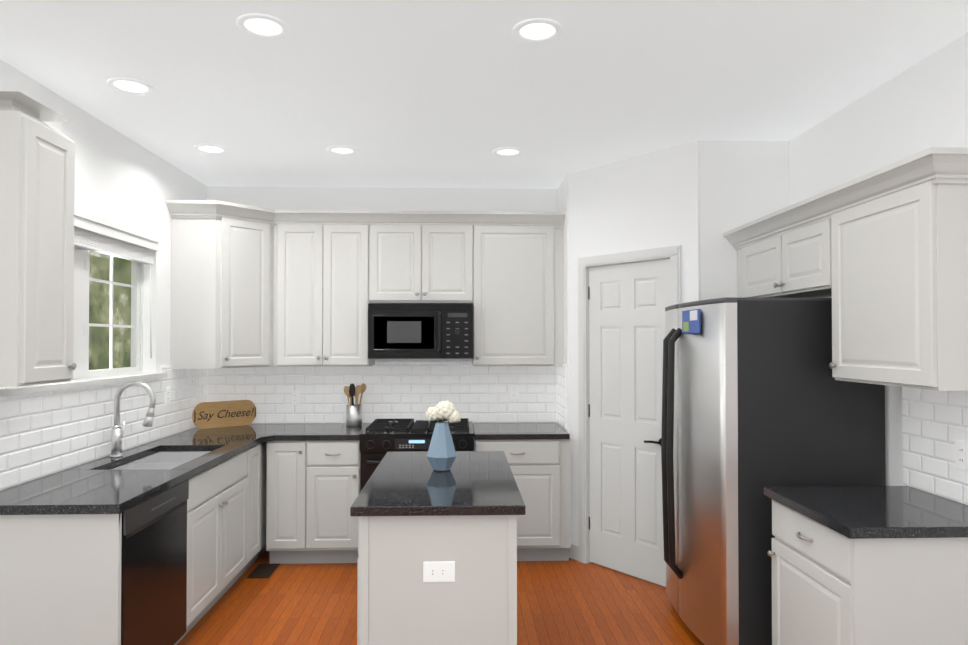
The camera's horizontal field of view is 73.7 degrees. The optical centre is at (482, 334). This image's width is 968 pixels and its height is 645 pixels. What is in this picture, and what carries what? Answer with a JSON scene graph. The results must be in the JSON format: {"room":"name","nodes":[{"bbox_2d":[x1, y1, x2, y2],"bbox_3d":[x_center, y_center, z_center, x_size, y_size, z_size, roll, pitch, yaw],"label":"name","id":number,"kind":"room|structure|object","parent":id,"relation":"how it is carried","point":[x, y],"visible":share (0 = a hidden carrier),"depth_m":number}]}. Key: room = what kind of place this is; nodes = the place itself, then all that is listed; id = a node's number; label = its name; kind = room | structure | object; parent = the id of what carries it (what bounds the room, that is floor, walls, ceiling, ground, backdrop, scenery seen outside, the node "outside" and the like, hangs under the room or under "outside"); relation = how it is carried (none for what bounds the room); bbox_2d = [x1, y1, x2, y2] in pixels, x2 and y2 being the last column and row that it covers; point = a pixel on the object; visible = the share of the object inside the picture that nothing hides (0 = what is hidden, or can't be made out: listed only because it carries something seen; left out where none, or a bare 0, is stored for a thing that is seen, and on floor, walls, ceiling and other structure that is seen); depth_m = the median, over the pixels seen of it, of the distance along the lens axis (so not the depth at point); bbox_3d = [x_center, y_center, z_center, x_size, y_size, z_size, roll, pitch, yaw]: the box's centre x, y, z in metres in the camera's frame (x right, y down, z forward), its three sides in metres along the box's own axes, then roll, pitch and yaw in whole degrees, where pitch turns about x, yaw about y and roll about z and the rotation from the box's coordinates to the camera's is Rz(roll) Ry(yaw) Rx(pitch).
{"room":"kitchen","nodes":[
{"label":"kitchen","id":0,"kind":"room"},
{"bbox_2d":[0,59,206,388],"bbox_3d":[-2.110,0.182,1.235,0.150,2.780,7.650,0,-1,-2],"label":"wall","id":1,"kind":"structure","parent":0,"point":[122,179],"depth_m":3.91},
{"bbox_2d":[0,91,76,386],"bbox_3d":[-1.904,-0.362,2.628,0.349,1.129,0.341,0,-1,-2],"label":"upper cabinet","id":2,"kind":"object","parent":1,"relation":"attached to","point":[37,177],"visible":1,"depth_m":2.55},
{"bbox_2d":[0,373,166,396],"bbox_3d":[-2.128,0.261,3.520,0.130,0.030,1.520,0,-1,-2],"label":"window sill","id":3,"kind":"structure","parent":1,"relation":"attached to","point":[30,389],"depth_m":3.30},
{"bbox_2d":[0,366,207,490],"bbox_3d":[-2.113,0.448,3.788,0.008,0.477,2.520,0,-1,-2],"label":"tile backsplash","id":4,"kind":"structure","parent":1,"relation":"attached to","point":[42,434],"depth_m":3.38},
{"bbox_2d":[165,387,170,404],"bbox_3d":[-2.125,0.418,4.369,0.008,0.115,0.072,0,-1,-2],"label":"electrical outlet","id":5,"kind":"object","parent":4,"relation":"attached to","point":[167,395],"visible":1,"depth_m":4.36},
{"bbox_2d":[71,247,143,379],"bbox_3d":[-2.213,-0.198,3.527,0.064,0.888,1.390,0,-1,-2],"label":"window","id":6,"kind":"structure","parent":1,"relation":"in","point":[82,279],"depth_m":3.72},
{"bbox_2d":[89,251,133,369],"bbox_3d":[-2.221,-0.198,3.527,0.003,0.848,1.350,0,-1,-2],"label":"window panel","id":7,"kind":"object","parent":6,"relation":"attached to","point":[109,310],"depth_m":3.87},
{"bbox_2d":[74,208,158,357],"bbox_3d":[-2.134,-0.246,3.530,0.087,0.788,1.382,0,-1,-2],"label":"window blind","id":8,"kind":"object","parent":6,"relation":"attached to","point":[94,233],"visible":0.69,"depth_m":3.71},
{"bbox_2d":[170,212,273,368],"bbox_3d":[-1.845,-0.294,4.760,0.608,1.068,0.628,0,-1,-2],"label":"upper cabinet","id":9,"kind":"object","parent":1,"relation":"attached to","point":[252,286],"depth_m":4.47},
{"bbox_2d":[207,186,557,423],"bbox_3d":[-0.168,0.228,5.201,4.295,2.780,0.150,0,-1,-2],"label":"wall","id":10,"kind":"structure","parent":0,"point":[397,199],"depth_m":5.12},
{"bbox_2d":[218,201,273,215],"bbox_3d":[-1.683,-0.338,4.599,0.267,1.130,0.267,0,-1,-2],"label":"crown molding","id":11,"kind":"structure","parent":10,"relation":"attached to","point":[223,206],"depth_m":4.50},
{"bbox_2d":[274,220,374,366],"bbox_3d":[-1.193,-0.292,4.925,0.702,1.068,0.342,0,-1,-2],"label":"upper cabinet","id":12,"kind":"object","parent":10,"relation":"attached to","point":[322,267],"depth_m":4.76},
{"bbox_2d":[208,362,555,423],"bbox_3d":[-0.780,0.463,5.097,2.761,0.477,0.008,0,-1,-2],"label":"tile backsplash","id":13,"kind":"structure","parent":10,"relation":"attached to","point":[394,390],"depth_m":5.10},
{"bbox_2d":[291,391,299,404],"bbox_3d":[-1.467,0.501,5.066,0.072,0.115,0.008,0,-1,-2],"label":"electrical outlet","id":14,"kind":"object","parent":13,"relation":"attached to","point":[295,397],"visible":1,"depth_m":5.06},
{"bbox_2d":[509,386,517,399],"bbox_3d":[0.253,0.467,5.123,0.072,0.115,0.008,0,-1,-2],"label":"electrical outlet","id":15,"kind":"object","parent":13,"relation":"attached to","point":[513,392],"visible":1,"depth_m":5.12},
{"bbox_2d":[370,220,473,303],"bbox_3d":[-0.457,-0.528,4.952,0.770,0.595,0.342,0,-1,-2],"label":"upper cabinet","id":16,"kind":"object","parent":10,"relation":"attached to","point":[412,261],"depth_m":4.78},
{"bbox_2d":[368,304,472,358],"bbox_3d":[-0.455,-0.020,4.884,0.762,0.401,0.466,0,-1,-2],"label":"microwave","id":17,"kind":"object","parent":16,"relation":"attached to","point":[420,331],"visible":1,"depth_m":4.70},
{"bbox_2d":[472,220,563,365],"bbox_3d":[0.266,-0.291,4.973,0.678,1.068,0.342,0,-1,-2],"label":"upper cabinet","id":18,"kind":"object","parent":10,"relation":"attached to","point":[518,306],"depth_m":4.80},
{"bbox_2d":[177,550,703,644],"bbox_3d":[-0.039,1.602,1.287,4.295,0.060,7.950,0,-1,-2],"label":"floor","id":19,"kind":"structure","parent":0,"point":[572,602],"depth_m":3.75},
{"bbox_2d":[52,486,243,644],"bbox_3d":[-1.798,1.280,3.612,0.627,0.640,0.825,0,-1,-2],"label":"base cabinet","id":20,"kind":"object","parent":19,"relation":"on","point":[60,579],"depth_m":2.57},
{"bbox_2d":[121,479,188,644],"bbox_3d":[-1.738,1.153,2.894,0.580,0.868,0.608,0,-1,-2],"label":"dishwasher","id":21,"kind":"object","parent":19,"relation":"on","point":[154,573],"visible":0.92,"depth_m":2.88},
{"bbox_2d":[138,442,263,571],"bbox_3d":[-1.818,1.169,4.218,0.627,0.876,0.385,0,-1,-2],"label":"base cabinet","id":22,"kind":"object","parent":19,"relation":"on","point":[246,468],"depth_m":4.15},
{"bbox_2d":[247,563,279,577],"bbox_3d":[-1.482,1.605,4.381,0.145,0.006,0.270,0,-1,-2],"label":"floor vent","id":23,"kind":"object","parent":19,"relation":"in","point":[263,570],"visible":1,"depth_m":4.36},
{"bbox_2d":[264,442,266,550],"bbox_3d":[-1.836,1.175,4.734,0.627,0.876,0.648,0,-1,-2],"label":"base cabinet","id":24,"kind":"object","parent":19,"relation":"on","point":[265,443],"depth_m":4.58},
{"bbox_2d":[0,435,263,514],"bbox_3d":[-1.786,0.703,3.476,0.643,0.038,1.880,0,-1,-2],"label":"countertop","id":25,"kind":"structure","parent":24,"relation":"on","point":[98,486],"depth_m":2.97},
{"bbox_2d":[110,381,155,457],"bbox_3d":[-1.954,0.473,3.633,0.248,0.424,0.107,0,-1,-2],"label":"faucet","id":26,"kind":"object","parent":25,"relation":"on","point":[116,439],"visible":1,"depth_m":3.60},
{"bbox_2d":[111,451,210,469],"bbox_3d":[-1.784,0.824,3.625,0.398,0.200,0.758,0,-1,-2],"label":"sink basin","id":27,"kind":"object","parent":25,"relation":"in","point":[164,460],"visible":0.02,"depth_m":3.88},
{"bbox_2d":[266,441,305,563],"bbox_3d":[-1.361,1.175,4.755,0.272,0.876,0.637,0,-1,-2],"label":"base cabinet","id":28,"kind":"object","parent":19,"relation":"on","point":[286,460],"depth_m":4.44},
{"bbox_2d":[261,435,273,441],"bbox_3d":[-1.459,0.713,4.392,0.070,0.038,0.070,0,-1,-2],"label":"countertop","id":29,"kind":"structure","parent":28,"relation":"on","point":[266,438],"depth_m":4.39},
{"bbox_2d":[306,440,359,562],"bbox_3d":[-1.039,1.175,4.765,0.371,0.876,0.637,0,-1,-2],"label":"base cabinet","id":30,"kind":"object","parent":19,"relation":"on","point":[312,490],"depth_m":4.45},
{"bbox_2d":[359,418,473,491],"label":"range","id":31,"kind":"object","parent":19,"relation":"on","point":[379,439],"visible":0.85,"depth_m":4.42},
{"bbox_2d":[357,515,516,644],"bbox_3d":[-0.212,1.156,3.144,0.662,0.875,1.198,0,-1,-2],"label":"kitchen island","id":32,"kind":"object","parent":19,"relation":"on","point":[400,601],"visible":0.81,"depth_m":2.56},
{"bbox_2d":[350,451,525,515],"bbox_3d":[-0.192,0.699,3.154,0.685,0.038,1.265,0,-1,-2],"label":"island countertop","id":33,"kind":"structure","parent":32,"relation":"on","point":[416,484],"depth_m":2.83},
{"bbox_2d":[427,422,455,470],"bbox_3d":[-0.203,0.562,3.240,0.148,0.236,0.148,0,-1,-2],"label":"vase","id":34,"kind":"object","parent":33,"relation":"on","point":[441,454],"visible":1,"depth_m":3.19},
{"bbox_2d":[425,400,460,422],"bbox_3d":[-0.194,0.500,3.241,0.182,0.336,0.112,0,-1,-2],"label":"flowers","id":35,"kind":"object","parent":34,"relation":"in","point":[443,410],"visible":0.98,"depth_m":3.21},
{"bbox_2d":[423,561,454,581],"bbox_3d":[-0.170,0.941,2.552,0.125,0.080,0.008,0,-1,-2],"label":"outlet","id":36,"kind":"object","parent":32,"relation":"attached to","point":[443,571],"visible":1,"depth_m":2.55},
{"bbox_2d":[474,439,570,560],"bbox_3d":[0.273,1.176,4.809,0.675,0.876,0.637,0,-1,-2],"label":"base cabinet","id":37,"kind":"object","parent":19,"relation":"on","point":[540,468],"depth_m":4.50},
{"bbox_2d":[171,422,569,440],"bbox_3d":[-0.774,0.718,4.774,2.751,0.038,0.648,0,-1,-2],"label":"countertop","id":38,"kind":"structure","parent":37,"relation":"on","point":[343,431],"depth_m":4.62},
{"bbox_2d":[192,400,255,428],"bbox_3d":[-1.926,0.601,4.846,0.472,0.195,0.033,1,-1,-43],"label":"sign board","id":39,"kind":"object","parent":38,"relation":"on","point":[216,408],"visible":1,"depth_m":4.84},
{"bbox_2d":[198,408,253,421],"bbox_3d":[-1.919,0.607,4.851,0.423,0.078,0.001,1,-1,-43],"label":"lettering","id":40,"kind":"object","parent":39,"relation":"attached to","point":[225,415],"visible":1,"depth_m":4.85},
{"bbox_2d":[346,404,361,426],"bbox_3d":[-0.977,0.619,4.925,0.124,0.160,0.124,0,-1,-2],"label":"utensil crock","id":41,"kind":"object","parent":38,"relation":"on","point":[354,416],"visible":0.9,"depth_m":4.87},
{"bbox_2d":[344,383,365,405],"bbox_3d":[-0.972,0.533,4.928,0.171,0.313,0.049,0,-1,-2],"label":"spoons","id":42,"kind":"object","parent":41,"relation":"in","point":[350,391],"visible":0.79,"depth_m":4.93},
{"bbox_2d":[661,297,885,644],"bbox_3d":[1.429,0.716,3.435,0.879,1.762,0.881,0,-1,-2],"label":"fridge","id":43,"kind":"object","parent":19,"relation":"on","point":[757,397],"visible":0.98,"depth_m":3.01},
{"bbox_2d":[768,499,967,644],"bbox_3d":[1.587,1.150,2.562,0.658,0.875,0.610,0,-1,-2],"label":"base cabinet","id":44,"kind":"object","parent":19,"relation":"on","point":[830,586],"visible":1,"depth_m":2.26},
{"bbox_2d":[764,486,967,538],"bbox_3d":[1.587,0.692,2.555,0.658,0.038,0.635,0,-1,-2],"label":"countertop","id":45,"kind":"structure","parent":44,"relation":"on","point":[861,512],"depth_m":2.47},
{"bbox_2d":[0,0,967,188],"bbox_3d":[-0.039,-1.237,1.320,4.295,0.060,7.950,0,-1,-2],"label":"ceiling","id":46,"kind":"structure","parent":0,"point":[425,93],"depth_m":2.97},
{"bbox_2d":[107,77,153,94],"bbox_3d":[-1.678,-1.184,3.082,0.196,0.007,0.196,0,-1,-2],"label":"recessed light","id":47,"kind":"object","parent":46,"relation":"in","point":[129,85],"visible":0.98,"depth_m":3.08},
{"bbox_2d":[194,144,226,153],"bbox_3d":[-1.720,-1.172,4.090,0.196,0.007,0.196,0,-1,-2],"label":"recessed light","id":48,"kind":"object","parent":46,"relation":"in","point":[210,148],"visible":1,"depth_m":4.08},
{"bbox_2d":[236,13,289,38],"bbox_3d":[-0.848,-1.190,2.500,0.196,0.007,0.196,0,-1,-2],"label":"recessed light","id":49,"kind":"object","parent":46,"relation":"in","point":[263,26],"visible":1,"depth_m":2.49},
{"bbox_2d":[326,145,357,154],"bbox_3d":[-0.892,-1.172,4.118,0.196,0.007,0.196,0,-1,-2],"label":"recessed light","id":50,"kind":"object","parent":46,"relation":"in","point":[341,150],"visible":0.98,"depth_m":4.11},
{"bbox_2d":[493,147,522,156],"bbox_3d":[0.166,-1.171,4.153,0.196,0.007,0.196,0,-1,-2],"label":"recessed light","id":51,"kind":"object","parent":46,"relation":"in","point":[507,151],"visible":0.94,"depth_m":4.14},
{"bbox_2d":[513,18,562,42],"bbox_3d":[0.218,-1.190,2.536,0.196,0.007,0.196,0,-1,-2],"label":"recessed light","id":52,"kind":"object","parent":46,"relation":"in","point":[537,30],"visible":1,"depth_m":2.53},
{"bbox_2d":[557,174,568,432],"bbox_3d":[0.670,0.224,4.919,0.120,2.780,0.470,0,-1,-2],"label":"wall","id":53,"kind":"structure","parent":0,"point":[563,197],"depth_m":4.71},
{"bbox_2d":[556,364,566,429],"bbox_3d":[0.603,0.461,4.919,0.008,0.477,0.440,0,-1,-2],"label":"tile backsplash","id":54,"kind":"structure","parent":53,"relation":"attached to","point":[561,410],"depth_m":4.88},
{"bbox_2d":[569,140,700,545],"bbox_3d":[1.009,0.217,4.332,0.120,2.780,1.061,1,-1,-40],"label":"wall","id":55,"kind":"structure","parent":0,"point":[650,200],"depth_m":4.28},
{"bbox_2d":[569,544,578,560],"bbox_3d":[0.958,1.557,4.273,0.014,0.100,1.021,1,-1,-40],"label":"baseboard","id":56,"kind":"structure","parent":55,"relation":"attached to","point":[574,552],"depth_m":4.61},
{"bbox_2d":[588,259,669,586],"bbox_3d":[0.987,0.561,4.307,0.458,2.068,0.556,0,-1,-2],"label":"pantry door","id":57,"kind":"structure","parent":55,"relation":"in","point":[629,303],"depth_m":4.30},
{"bbox_2d":[578,245,681,563],"bbox_3d":[1.002,0.531,4.318,0.144,2.152,0.822,1,-1,-40],"label":"door frame","id":58,"kind":"structure","parent":55,"relation":"attached to","point":[671,253],"depth_m":4.54},
{"bbox_2d":[700,140,788,299],"bbox_3d":[1.581,0.213,3.973,0.580,2.780,0.120,0,-1,-2],"label":"wall","id":59,"kind":"structure","parent":0,"point":[742,183],"depth_m":3.92},
{"bbox_2d":[789,32,967,485],"bbox_3d":[2.052,0.177,0.797,0.150,2.780,6.500,0,-1,-2],"label":"wall","id":60,"kind":"structure","parent":0,"point":[921,105],"depth_m":3.00},
{"bbox_2d":[731,211,826,297],"bbox_3d":[1.717,-0.373,3.411,0.341,0.340,1.015,0,-1,-2],"label":"upper cabinet","id":61,"kind":"object","parent":60,"relation":"attached to","point":[789,260],"depth_m":3.32},
{"bbox_2d":[823,171,967,390],"bbox_3d":[1.744,-0.175,2.587,0.341,0.755,0.630,0,-1,-2],"label":"upper cabinet","id":62,"kind":"object","parent":60,"relation":"attached to","point":[879,256],"depth_m":2.42},
{"bbox_2d":[902,387,967,504],"bbox_3d":[1.911,0.430,2.581,0.008,0.486,0.660,0,-1,-2],"label":"tile backsplash","id":63,"kind":"structure","parent":60,"relation":"attached to","point":[935,424],"depth_m":2.71},
{"bbox_2d":[955,440,967,471],"bbox_3d":[1.904,0.482,2.560,0.008,0.115,0.072,0,-1,-2],"label":"electrical outlet","id":64,"kind":"object","parent":63,"relation":"attached to","point":[961,455],"visible":1,"depth_m":2.56},
{"label":"outside","id":65,"kind":"structure","parent":0,"visible":0},
{"bbox_2d":[89,251,130,369],"bbox_3d":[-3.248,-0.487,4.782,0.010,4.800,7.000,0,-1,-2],"label":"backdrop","id":66,"kind":"structure","parent":65,"point":[102,297],"depth_m":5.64}
]}

